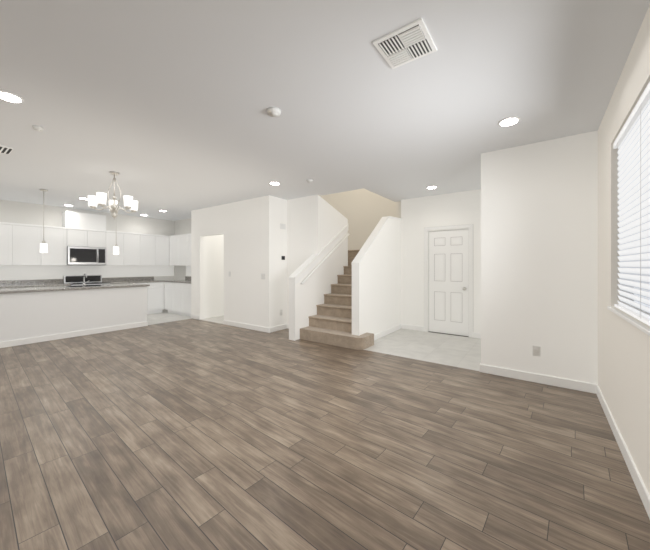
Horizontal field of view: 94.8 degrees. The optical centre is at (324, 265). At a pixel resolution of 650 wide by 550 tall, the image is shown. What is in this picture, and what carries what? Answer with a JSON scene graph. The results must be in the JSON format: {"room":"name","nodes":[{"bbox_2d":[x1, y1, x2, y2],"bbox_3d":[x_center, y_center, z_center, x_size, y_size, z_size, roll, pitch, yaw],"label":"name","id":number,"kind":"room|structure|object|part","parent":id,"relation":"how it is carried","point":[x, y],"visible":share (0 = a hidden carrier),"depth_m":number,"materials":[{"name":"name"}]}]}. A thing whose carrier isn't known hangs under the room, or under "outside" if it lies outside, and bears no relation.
{"room":"empty living room","nodes":[
{"label":"empty living room","id":0,"kind":"room"},
{"bbox_2d":[0,200,190,309],"bbox_3d":[-2.796,-0.040,3.638,10.040,2.740,7.240,0,0,36],"label":"wall","id":1,"kind":"structure","parent":0,"point":[10,211],"depth_m":7.99,"materials":[{"name":"white paint"}]},
{"bbox_2d":[0,211,168,265],"bbox_3d":[-6.633,-0.652,6.401,0.337,1.275,6.360,0,0,36],"label":"upper cabinet","id":2,"kind":"object","parent":1,"relation":"attached to","point":[19,243],"visible":0.98,"depth_m":7.11,"materials":[{"name":"white wood"}]},
{"bbox_2d":[67,246,105,264],"bbox_3d":[-5.892,-0.247,7.349,0.420,0.435,0.761,0,0,36],"label":"microwave","id":3,"kind":"object","parent":2,"relation":"attached to","point":[76,255],"visible":0.94,"depth_m":7.22,"materials":[{"name":"silver metal"}]},
{"bbox_2d":[0,265,190,280],"bbox_3d":[-5.840,0.148,6.035,2.056,0.322,6.700,0,0,36],"label":"wall","id":4,"kind":"structure","parent":1,"relation":"attached to","point":[7,272],"depth_m":7.39,"materials":[{"name":"white paint"}]},
{"bbox_2d":[147,310,191,324],"bbox_3d":[-5.947,1.390,5.927,2.250,0.120,7.240,0,0,36],"label":"floor","id":5,"kind":"structure","parent":0,"point":[163,317],"depth_m":7.71,"materials":[{"name":"beige tile"}]},
{"bbox_2d":[0,273,149,347],"bbox_3d":[-5.617,0.739,4.977,0.840,1.181,4.710,0,0,36],"label":"kitchen island","id":6,"kind":"object","parent":5,"relation":"on","point":[33,314],"visible":1,"depth_m":5.54,"materials":[{"name":"white"}]},
{"bbox_2d":[0,276,163,313],"bbox_3d":[-6.597,0.820,6.196,0.637,1.020,6.070,0,0,36],"label":"base cabinet","id":7,"kind":"object","parent":5,"relation":"on","point":[155,291],"visible":0.34,"depth_m":8.12,"materials":[{"name":"white"}]},
{"bbox_2d":[63,275,109,285],"bbox_3d":[-5.773,0.780,7.263,0.702,1.100,0.759,0,0,36],"label":"range","id":8,"kind":"object","parent":5,"relation":"on","point":[74,280],"visible":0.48,"depth_m":7.32,"materials":[{"name":"silver metal"}]},
{"bbox_2d":[164,276,190,316],"bbox_3d":[-3.801,0.820,8.291,1.412,1.020,0.647,0,0,36],"label":"base cabinet","id":9,"kind":"object","parent":5,"relation":"on","point":[177,293],"visible":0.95,"depth_m":8.04,"materials":[{"name":"white wood"}]},
{"bbox_2d":[200,316,223,323],"bbox_3d":[-2.175,1.328,7.495,1.470,0.004,1.250,0,0,36],"label":"floor","id":10,"kind":"structure","parent":0,"point":[219,319],"depth_m":7.40,"materials":[{"name":"beige tile"}]},
{"bbox_2d":[204,235,223,317],"bbox_3d":[-2.110,-0.040,7.584,1.670,2.740,1.230,0,0,36],"label":"wall","id":11,"kind":"structure","parent":0,"point":[213,245],"depth_m":7.75,"materials":[{"name":"white paint"}]},
{"bbox_2d":[191,195,312,327],"bbox_3d":[-1.753,-0.040,6.885,3.550,2.740,0.760,0,0,36],"label":"wall","id":12,"kind":"structure","parent":0,"point":[255,244],"depth_m":6.30,"materials":[{"name":"white paint"}]},
{"bbox_2d":[169,233,190,265],"bbox_3d":[-3.834,-0.458,8.510,1.722,0.885,0.332,0,0,36],"label":"upper cabinet","id":13,"kind":"object","parent":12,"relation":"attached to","point":[179,245],"visible":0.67,"depth_m":8.52,"materials":[{"name":"white wood"}]},
{"bbox_2d":[191,314,199,319],"bbox_3d":[-3.259,1.280,7.501,0.390,0.100,0.014,0,0,36],"label":"baseboard","id":14,"kind":"structure","parent":12,"relation":"attached to","point":[192,315],"depth_m":7.48,"materials":[{"name":"white wood"}]},
{"bbox_2d":[223,320,268,332],"bbox_3d":[-1.712,1.280,6.377,1.494,0.100,0.014,0,0,36],"label":"baseboard","id":15,"kind":"structure","parent":12,"relation":"attached to","point":[231,323],"depth_m":6.33,"materials":[{"name":"white wood"}]},
{"bbox_2d":[269,324,286,332],"bbox_3d":[-0.960,1.280,6.152,0.014,0.100,0.506,0,0,36],"label":"baseboard","id":16,"kind":"structure","parent":12,"relation":"attached to","point":[280,327],"depth_m":6.12,"materials":[{"name":"white wood"}]},
{"bbox_2d":[280,223,285,228],"bbox_3d":[-0.882,-0.830,6.265,0.009,0.110,0.160,0,0,36],"label":"door chime","id":17,"kind":"object","parent":12,"relation":"attached to","point":[282,226],"visible":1,"depth_m":6.25,"materials":[{"name":"white plastic"}]},
{"bbox_2d":[295,195,347,339],"bbox_3d":[-0.057,-0.040,6.098,0.118,2.740,1.800,0,0,36],"label":"wall","id":18,"kind":"structure","parent":0,"point":[328,222],"depth_m":5.98,"materials":[{"name":"white paint"}]},
{"bbox_2d":[289,224,348,340],"bbox_3d":[-0.062,0.186,6.092,0.158,2.287,1.815,0,0,36],"label":"cap","id":19,"kind":"object","parent":18,"relation":"attached to","point":[294,278],"visible":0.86,"depth_m":5.46,"materials":[{"name":"white wood"}]},
{"bbox_2d":[301,233,349,284],"bbox_3d":[0.047,-0.195,6.060,0.068,1.070,1.642,0,0,36],"label":"handrail","id":20,"kind":"object","parent":18,"relation":"attached to","point":[348,234],"visible":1,"depth_m":5.93,"materials":[{"name":"white wood"}]},
{"bbox_2d":[0,318,649,549],"bbox_3d":[-1.195,1.390,3.927,7.790,0.120,9.590,0,0,36],"label":"floor","id":21,"kind":"structure","parent":0,"point":[187,434],"depth_m":2.15,"materials":[{"name":"brown wood"}]},
{"bbox_2d":[300,250,373,349],"bbox_3d":[0.143,0.475,6.866,3.260,1.710,3.017,0,0,36],"label":"staircase","id":22,"kind":"structure","parent":21,"relation":"on","point":[332,324],"depth_m":5.44,"materials":[{"name":"carpet"}]},
{"bbox_2d":[0,0,649,220],"bbox_3d":[-2.413,-1.560,4.164,10.040,0.300,8.540,0,0,36],"label":"ceiling","id":23,"kind":"structure","parent":0,"point":[173,98],"depth_m":2.40,"materials":[{"name":"white paint"}]},
{"bbox_2d":[0,145,13,154],"bbox_3d":[-3.932,-1.403,3.537,0.320,0.012,0.300,0,0,36],"label":"ceiling vent","id":24,"kind":"object","parent":23,"relation":"in","point":[3,149],"visible":1,"depth_m":3.58,"materials":[{"name":"white metal"}]},
{"bbox_2d":[0,90,23,102],"bbox_3d":[-2.626,-1.403,2.476,0.186,0.012,0.186,0,0,36],"label":"recessed light","id":25,"kind":"object","parent":23,"relation":"in","point":[5,95],"visible":1,"depth_m":2.48,"materials":[{"name":"white glass"}]},
{"bbox_2d":[33,125,42,131],"bbox_3d":[-2.914,-1.392,3.032,0.080,0.035,0.080,0,0,36],"label":"ceiling sensor","id":26,"kind":"object","parent":23,"relation":"attached to","point":[37,128],"depth_m":3.01,"materials":[{"name":"white plastic"}]},
{"bbox_2d":[39,189,47,252],"bbox_3d":[-5.198,-0.830,5.520,0.120,1.159,0.120,0,0,36],"label":"pendant light","id":27,"kind":"object","parent":23,"relation":"hanging from","point":[43,246],"visible":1,"depth_m":5.51,"materials":[{"name":"white glass"}]},
{"bbox_2d":[88,171,137,219],"bbox_3d":[-3.174,-1.054,4.535,0.633,0.709,0.614,0,0,36],"label":"chandelier","id":28,"kind":"object","parent":23,"relation":"hanging from","point":[100,198],"visible":1,"depth_m":4.44,"materials":[{"name":"white glass"}]},
{"bbox_2d":[113,244,118,254],"bbox_3d":[-4.517,-0.830,6.458,0.120,1.159,0.120,0,0,36],"label":"pendant light","id":29,"kind":"object","parent":23,"relation":"hanging from","point":[115,248],"visible":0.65,"depth_m":6.42,"materials":[{"name":"white glass"}]},
{"bbox_2d":[267,107,280,116],"bbox_3d":[-0.465,-1.391,2.711,0.130,0.035,0.130,0,0,36],"label":"smoke detector","id":30,"kind":"object","parent":23,"relation":"attached to","point":[271,111],"visible":1,"depth_m":2.68,"materials":[{"name":"white plastic"}]},
{"bbox_2d":[269,181,279,184],"bbox_3d":[-0.853,-1.403,5.070,0.186,0.012,0.186,0,0,36],"label":"recessed light","id":31,"kind":"object","parent":23,"relation":"in","point":[273,182],"visible":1,"depth_m":5.05,"materials":[{"name":"white glass"}]},
{"bbox_2d":[373,18,436,68],"bbox_3d":[0.514,-1.398,1.907,0.310,0.022,0.310,0,0,36],"label":"ceiling vent","id":32,"kind":"object","parent":23,"relation":"in","point":[413,41],"visible":1,"depth_m":1.88,"materials":[{"name":"white metal"}]},
{"bbox_2d":[498,116,519,125],"bbox_3d":[1.788,-1.403,2.904,0.186,0.012,0.186,0,0,36],"label":"recessed light","id":33,"kind":"object","parent":23,"relation":"in","point":[508,121],"visible":1,"depth_m":2.89,"materials":[{"name":"white glass"}]},
{"bbox_2d":[318,187,400,249],"bbox_3d":[0.215,-1.320,7.229,3.290,5.300,2.590,0,0,36],"label":"wall","id":34,"kind":"structure","parent":0,"point":[363,209],"depth_m":8.12,"materials":[{"name":"beige paint"}]},
{"bbox_2d":[359,218,400,334],"bbox_3d":[1.040,0.175,5.666,0.118,2.310,1.810,0,0,36],"label":"wall","id":35,"kind":"structure","parent":0,"point":[380,268],"depth_m":5.62,"materials":[{"name":"white paint"}]},
{"bbox_2d":[351,216,401,335],"bbox_3d":[1.035,0.062,5.659,0.147,2.154,1.823,0,0,36],"label":"cap","id":36,"kind":"object","parent":35,"relation":"attached to","point":[361,254],"visible":0.94,"depth_m":4.94,"materials":[{"name":"white wood"}]},
{"bbox_2d":[374,324,400,339],"bbox_3d":[1.171,1.280,5.735,0.014,0.100,1.516,0,0,36],"label":"baseboard","id":37,"kind":"structure","parent":35,"relation":"attached to","point":[395,328],"depth_m":5.75,"materials":[{"name":"white wood"}]},
{"bbox_2d":[363,328,480,370],"bbox_3d":[1.877,1.390,5.076,1.930,0.120,2.020,0,0,36],"label":"floor","id":38,"kind":"structure","parent":0,"point":[445,349],"depth_m":4.87,"materials":[{"name":"beige tile"}]},
{"bbox_2d":[428,331,468,336],"bbox_3d":[2.391,1.327,5.818,0.744,0.007,0.032,0,0,36],"label":"threshold","id":39,"kind":"object","parent":38,"relation":"on","point":[428,331],"depth_m":5.78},
{"bbox_2d":[401,189,480,332],"bbox_3d":[2.387,-0.040,5.880,1.810,2.740,0.120,0,0,36],"label":"wall","id":40,"kind":"structure","parent":0,"point":[464,207],"depth_m":6.08,"materials":[{"name":"white paint"}]},
{"bbox_2d":[401,324,423,330],"bbox_3d":[1.821,1.280,6.208,0.481,0.100,0.014,0,0,36],"label":"baseboard","id":41,"kind":"structure","parent":40,"relation":"attached to","point":[403,326],"depth_m":6.20,"materials":[{"name":"white wood"}]},
{"bbox_2d":[424,224,472,337],"bbox_3d":[2.415,0.276,5.850,0.908,2.109,0.136,0,0,36],"label":"trim","id":42,"kind":"structure","parent":40,"relation":"attached to","point":[427,230],"depth_m":5.87,"materials":[{"name":"white wood"}]},
{"bbox_2d":[429,229,468,335],"bbox_3d":[2.390,0.312,5.816,0.745,2.019,0.119,0,0,36],"label":"entry door","id":43,"kind":"structure","parent":40,"relation":"in","point":[448,249],"depth_m":5.82,"materials":[{"name":"white wood"}]},
{"bbox_2d":[473,332,480,338],"bbox_3d":[2.906,1.280,5.420,0.401,0.100,0.014,0,0,36],"label":"baseboard","id":44,"kind":"structure","parent":40,"relation":"attached to","point":[475,335],"depth_m":5.49,"materials":[{"name":"white wood"}]},
{"bbox_2d":[481,130,597,383],"bbox_3d":[2.996,-0.040,4.251,1.090,2.740,2.040,0,0,36],"label":"wall","id":45,"kind":"structure","parent":0,"point":[539,200],"depth_m":3.38,"materials":[{"name":"white paint"}]},
{"bbox_2d":[533,346,540,355],"bbox_3d":[2.414,0.970,3.407,0.075,0.115,0.009,0,0,36],"label":"outlet","id":46,"kind":"object","parent":45,"relation":"attached to","point":[536,349],"visible":1,"depth_m":3.40,"materials":[{"name":"white plastic"}]},
{"bbox_2d":[479,364,595,393],"bbox_3d":[2.381,1.280,3.428,1.090,0.100,0.014,0,0,36],"label":"baseboard","id":47,"kind":"structure","parent":45,"relation":"attached to","point":[532,377],"depth_m":3.38,"materials":[{"name":"white wood"}]},
{"bbox_2d":[598,5,649,493],"bbox_3d":[1.058,-0.040,0.529,0.150,2.740,6.500,0,0,36],"label":"wall","id":48,"kind":"structure","parent":0,"point":[623,348],"depth_m":2.27,"materials":[{"name":"white paint"}]},
{"bbox_2d":[596,384,649,518],"bbox_3d":[0.957,1.280,0.529,0.014,0.100,6.380,0,0,36],"label":"baseboard","id":49,"kind":"structure","parent":48,"relation":"attached to","point":[642,490],"depth_m":1.97,"materials":[{"name":"white wood"}]},
{"bbox_2d":[607,280,649,335],"bbox_3d":[1.945,-0.332,1.782,0.152,1.394,1.770,0,0,36],"label":"windowsill","id":50,"kind":"structure","parent":48,"relation":"in","point":[631,320],"depth_m":1.98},
{"bbox_3d":[1.945,-0.332,1.782,0.152,1.394,1.770,0,0,36],"label":"frame","id":51,"kind":"part","parent":50,"relation":"part of","materials":[{"name":"white"}]},
{"bbox_2d":[614,82,649,325],"bbox_3d":[1.935,-0.345,1.789,0.063,1.366,1.718,0,0,36],"label":"window blinds","id":52,"kind":"object","parent":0,"point":[632,142],"depth_m":2.02,"materials":[{"name":"white plastic"}]}
]}

